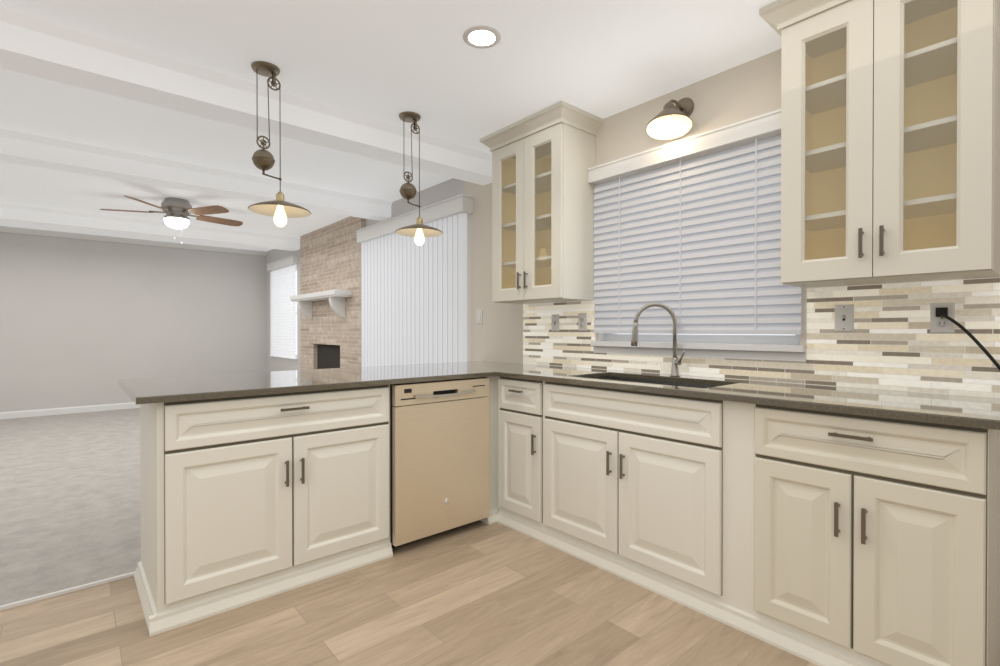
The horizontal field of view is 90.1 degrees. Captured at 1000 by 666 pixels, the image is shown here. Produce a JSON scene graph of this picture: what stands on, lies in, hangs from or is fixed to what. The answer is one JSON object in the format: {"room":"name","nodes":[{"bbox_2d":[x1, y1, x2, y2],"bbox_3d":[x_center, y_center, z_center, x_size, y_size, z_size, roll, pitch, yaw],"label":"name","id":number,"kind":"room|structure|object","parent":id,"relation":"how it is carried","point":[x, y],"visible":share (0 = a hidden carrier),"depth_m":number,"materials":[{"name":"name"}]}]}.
{"room":"kitchen","nodes":[
{"label":"kitchen","id":0,"kind":"room"},
{"bbox_2d":[0,408,140,605],"bbox_3d":[-4.343,1.165,4.392,6.410,0.062,6.422,0,0,-41],"label":"floor","id":1,"kind":"structure","parent":0,"point":[70,500],"depth_m":3.40,"materials":[{"name":"beige carpet"}]},
{"bbox_2d":[300,216,365,369],"bbox_3d":[-2.245,-0.131,6.433,0.154,2.507,1.970,0,0,-41],"label":"chimney","id":2,"kind":"object","parent":1,"relation":"on","point":[330,256],"visible":0.46,"depth_m":6.36,"materials":[{"name":"brick"}]},
{"bbox_2d":[290,289,351,319],"bbox_3d":[-2.322,-0.343,6.392,0.210,0.325,1.530,0,0,-41],"label":"fireplace mantel","id":3,"kind":"object","parent":2,"relation":"attached to","point":[336,297],"visible":1,"depth_m":6.03,"materials":[{"name":"white wood"}]},
{"bbox_2d":[0,232,265,411],"bbox_3d":[-6.455,-0.127,6.671,6.210,2.520,0.200,0,0,-41],"label":"wall","id":4,"kind":"structure","parent":0,"point":[83,322],"depth_m":7.26,"materials":[{"name":"grey paint"}]},
{"bbox_2d":[0,402,139,418],"bbox_3d":[-6.384,1.077,6.596,6.210,0.088,0.016,0,0,-41],"label":"baseboard","id":5,"kind":"structure","parent":4,"relation":"attached to","point":[52,411],"depth_m":6.92,"materials":[{"name":"white wood"}]},
{"bbox_2d":[0,226,266,255],"bbox_3d":[-6.370,-1.352,6.566,6.210,0.070,0.060,0,0,-41],"label":"crown molding","id":6,"kind":"structure","parent":4,"relation":"attached to","point":[8,229],"depth_m":7.30,"materials":[{"name":"white paint"}]},
{"bbox_2d":[0,0,780,251],"bbox_3d":[-2.698,-1.414,2.476,6.410,0.100,11.450,0,0,-41],"label":"ceiling","id":7,"kind":"structure","parent":0,"point":[388,61],"depth_m":2.63,"materials":[{"name":"white paint"}]},
{"bbox_2d":[0,203,299,250],"bbox_3d":[-5.362,-1.310,5.402,6.210,0.180,0.280,0,0,-41],"label":"beam","id":8,"kind":"structure","parent":7,"relation":"attached to","point":[22,214],"depth_m":6.08,"materials":[{"name":"white paint"}]},
{"bbox_2d":[100,195,242,243],"bbox_3d":[-3.363,-1.147,5.224,1.270,0.463,1.253,0,0,-41],"label":"ceiling fan","id":9,"kind":"object","parent":7,"relation":"hanging from","point":[177,211],"visible":1,"depth_m":5.10,"materials":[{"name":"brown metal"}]},
{"bbox_2d":[0,128,391,220],"bbox_3d":[-3.569,-1.299,3.330,6.210,0.180,0.280,0,0,-41],"label":"beam","id":10,"kind":"structure","parent":7,"relation":"attached to","point":[21,148],"depth_m":4.01,"materials":[{"name":"white paint"}]},
{"bbox_2d":[0,7,491,185],"bbox_3d":[-2.412,-1.291,1.994,6.210,0.180,0.280,0,0,-41],"label":"beam","id":11,"kind":"structure","parent":7,"relation":"attached to","point":[36,47],"depth_m":2.64,"materials":[{"name":"white paint"}]},
{"bbox_2d":[248,61,310,226],"bbox_3d":[-1.153,-0.960,2.619,0.306,0.809,0.306,0,0,-41],"label":"pendant light","id":12,"kind":"object","parent":7,"relation":"hanging from","point":[280,209],"visible":1,"depth_m":2.58,"materials":[{"name":"brown metal"}]},
{"bbox_2d":[395,111,442,245],"bbox_3d":[-0.516,-0.963,3.197,0.306,0.809,0.306,0,0,-41],"label":"pendant light","id":13,"kind":"object","parent":7,"relation":"hanging from","point":[419,231],"visible":1,"depth_m":3.16,"materials":[{"name":"brown metal"}]},
{"bbox_2d":[463,25,500,48],"bbox_3d":[-0.083,-1.357,2.300,0.176,0.010,0.176,0,0,-41],"label":"recessed light","id":14,"kind":"object","parent":7,"relation":"in","point":[481,37],"visible":1,"depth_m":2.29,"materials":[{"name":"white plastic"}]},
{"bbox_2d":[0,521,816,665],"bbox_3d":[-0.596,1.195,0.063,6.410,0.050,5.028,0,0,-41],"label":"floor","id":15,"kind":"structure","parent":0,"point":[479,593],"depth_m":1.99,"materials":[{"name":"beige wood"}]},
{"bbox_2d":[0,571,134,610],"bbox_3d":[-3.203,1.157,1.126,3.860,0.014,0.016,0,0,-41],"label":"trim","id":16,"kind":"structure","parent":15,"relation":"on","point":[54,594],"depth_m":2.22,"materials":[{"name":"beige wood"}]},
{"bbox_2d":[134,385,392,635],"bbox_3d":[-1.140,0.710,2.468,1.036,0.892,0.640,0,0,-41],"label":"base cabinet","id":17,"kind":"object","parent":15,"relation":"on","point":[245,500],"visible":0.98,"depth_m":2.18,"materials":[{"name":"beige wood"}]},
{"bbox_2d":[117,363,496,404],"bbox_3d":[-0.992,0.248,2.768,1.740,0.028,0.914,0,0,-41],"label":"countertop","id":18,"kind":"structure","parent":17,"relation":"on","point":[194,387],"depth_m":2.48,"materials":[{"name":"stone"}]},
{"bbox_2d":[390,377,488,548],"bbox_3d":[-0.490,0.710,3.001,0.636,0.886,0.604,0,0,-41],"label":"dishwasher","id":19,"kind":"object","parent":15,"relation":"on","point":[439,457],"visible":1,"depth_m":2.75,"materials":[{"name":"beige metal"}]},
{"bbox_2d":[480,376,999,665],"bbox_3d":[0.688,0.709,2.646,0.673,0.892,2.764,0,0,-41],"label":"base cabinet","id":20,"kind":"object","parent":15,"relation":"on","point":[820,538],"visible":0.96,"depth_m":1.86,"materials":[{"name":"beige wood"}]},
{"bbox_2d":[457,361,532,368],"bbox_3d":[-0.087,0.244,3.556,0.360,0.028,0.910,0,0,-41],"label":"countertop","id":21,"kind":"structure","parent":20,"relation":"on","point":[508,365],"depth_m":3.75,"materials":[{"name":"stone"}]},
{"bbox_2d":[437,362,999,429],"bbox_3d":[0.624,0.248,2.746,0.643,0.028,3.065,0,0,-41],"label":"countertop","id":22,"kind":"structure","parent":20,"relation":"on","point":[972,411],"depth_m":1.94,"materials":[{"name":"stone"}]},
{"bbox_2d":[595,377,716,387],"bbox_3d":[0.764,0.361,2.567,0.392,0.194,0.792,0,0,-41],"label":"sink basin","id":23,"kind":"object","parent":22,"relation":"in","point":[660,382],"visible":0.02,"depth_m":2.74,"materials":[{"name":"metal"}]},
{"bbox_2d":[631,303,684,376],"bbox_3d":[0.871,0.034,2.706,0.197,0.401,0.262,0,0,-41],"label":"faucet","id":24,"kind":"object","parent":22,"relation":"on","point":[676,362],"visible":1,"depth_m":2.71,"materials":[{"name":"silver metal"}]},
{"bbox_2d":[266,49,806,384],"bbox_3d":[-0.354,-0.115,4.513,0.210,2.520,11.450,0,0,-41],"label":"wall","id":25,"kind":"structure","parent":0,"point":[747,90],"depth_m":3.25,"materials":[{"name":"beige paint"}]},
{"bbox_2d":[279,267,296,357],"bbox_3d":[-3.305,-0.315,7.974,0.120,1.500,1.250,0,0,-41],"label":"window frame","id":26,"kind":"structure","parent":25,"relation":"in","point":[295,311],"depth_m":8.02,"materials":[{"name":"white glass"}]},
{"bbox_2d":[266,255,298,358],"bbox_3d":[-3.436,-0.380,7.862,0.083,1.532,1.286,0,0,-41],"label":"window blind","id":27,"kind":"object","parent":26,"relation":"attached to","point":[283,325],"visible":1,"depth_m":7.82,"materials":[{"name":"white"}]},
{"bbox_2d":[356,194,473,366],"bbox_3d":[-0.924,-0.023,4.932,0.123,2.261,2.016,0,0,-41],"label":"vertical blind","id":28,"kind":"object","parent":25,"relation":"attached to","point":[413,302],"visible":0.62,"depth_m":4.76,"materials":[{"name":"white"}]},
{"bbox_2d":[480,101,602,303],"bbox_3d":[0.258,-0.790,3.357,0.392,1.154,0.774,0,0,-41],"label":"upper cabinet","id":29,"kind":"object","parent":25,"relation":"attached to","point":[543,208],"visible":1,"depth_m":3.21,"materials":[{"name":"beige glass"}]},
{"bbox_2d":[645,97,693,139],"bbox_3d":[0.917,-1.180,2.668,0.293,0.242,0.239,0,0,-41],"label":"lamp","id":30,"kind":"object","parent":25,"relation":"attached to","point":[670,121],"visible":1,"depth_m":2.70,"materials":[{"name":"white glass"}]},
{"bbox_2d":[591,341,806,361],"bbox_3d":[1.002,0.092,2.763,0.050,0.074,1.228,0,0,-41],"label":"sill","id":31,"kind":"structure","parent":25,"relation":"attached to","point":[766,352],"depth_m":2.63,"materials":[{"name":"white wood"}]},
{"bbox_2d":[606,154,799,344],"bbox_3d":[1.120,-0.431,2.861,0.120,1.070,1.270,0,0,-41],"label":"kitchen window","id":32,"kind":"structure","parent":25,"relation":"in","point":[787,339],"depth_m":2.73,"materials":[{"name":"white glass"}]},
{"bbox_2d":[587,109,802,334],"bbox_3d":[0.990,-0.520,2.748,0.083,1.049,1.228,0,0,-41],"label":"window blind","id":33,"kind":"object","parent":32,"relation":"attached to","point":[708,264],"visible":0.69,"depth_m":2.67,"materials":[{"name":"grey plastic"}]},
{"bbox_2d":[523,277,999,397],"bbox_3d":[1.024,0.007,2.770,0.008,0.455,2.590,0,0,-41],"label":"tile backsplash","id":34,"kind":"structure","parent":25,"relation":"attached to","point":[891,342],"depth_m":2.13,"materials":[{"name":"tile"}]},
{"bbox_2d":[551,314,558,330],"bbox_3d":[0.382,-0.071,3.490,0.018,0.118,0.072,0,0,-41],"label":"light switch","id":35,"kind":"object","parent":34,"relation":"attached to","point":[554,322],"visible":1,"depth_m":3.49,"materials":[{"name":"white plastic"}]},
{"bbox_2d":[578,313,586,330],"bbox_3d":[0.546,-0.073,3.308,0.009,0.118,0.072,0,0,-41],"label":"outlet","id":36,"kind":"object","parent":34,"relation":"attached to","point":[582,321],"visible":1,"depth_m":3.30,"materials":[{"name":"white plastic"}]},
{"bbox_2d":[834,304,853,330],"bbox_3d":[1.507,-0.066,2.191,0.018,0.118,0.072,0,0,-41],"label":"light switch","id":37,"kind":"object","parent":34,"relation":"attached to","point":[844,317],"visible":1,"depth_m":2.19,"materials":[{"name":"white plastic"}]},
{"bbox_2d":[930,302,954,332],"bbox_3d":[1.724,-0.059,1.947,0.009,0.118,0.072,0,0,-41],"label":"outlet","id":38,"kind":"object","parent":34,"relation":"attached to","point":[941,325],"visible":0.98,"depth_m":1.95,"materials":[{"name":"white plastic"}]},
{"bbox_2d":[936,307,999,370],"bbox_3d":[1.791,0.525,1.808,0.079,1.247,0.337,0,0,-41],"label":"plug","id":39,"kind":"object","parent":38,"relation":"attached to","point":[941,311],"visible":1,"depth_m":1.84,"materials":[{"name":"black plastic"}]},
{"bbox_2d":[759,0,999,287],"bbox_3d":[1.485,-0.783,1.940,0.392,1.154,0.762,0,0,-41],"label":"upper cabinet","id":40,"kind":"object","parent":25,"relation":"attached to","point":[890,141],"visible":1,"depth_m":1.89,"materials":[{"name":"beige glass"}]}
]}

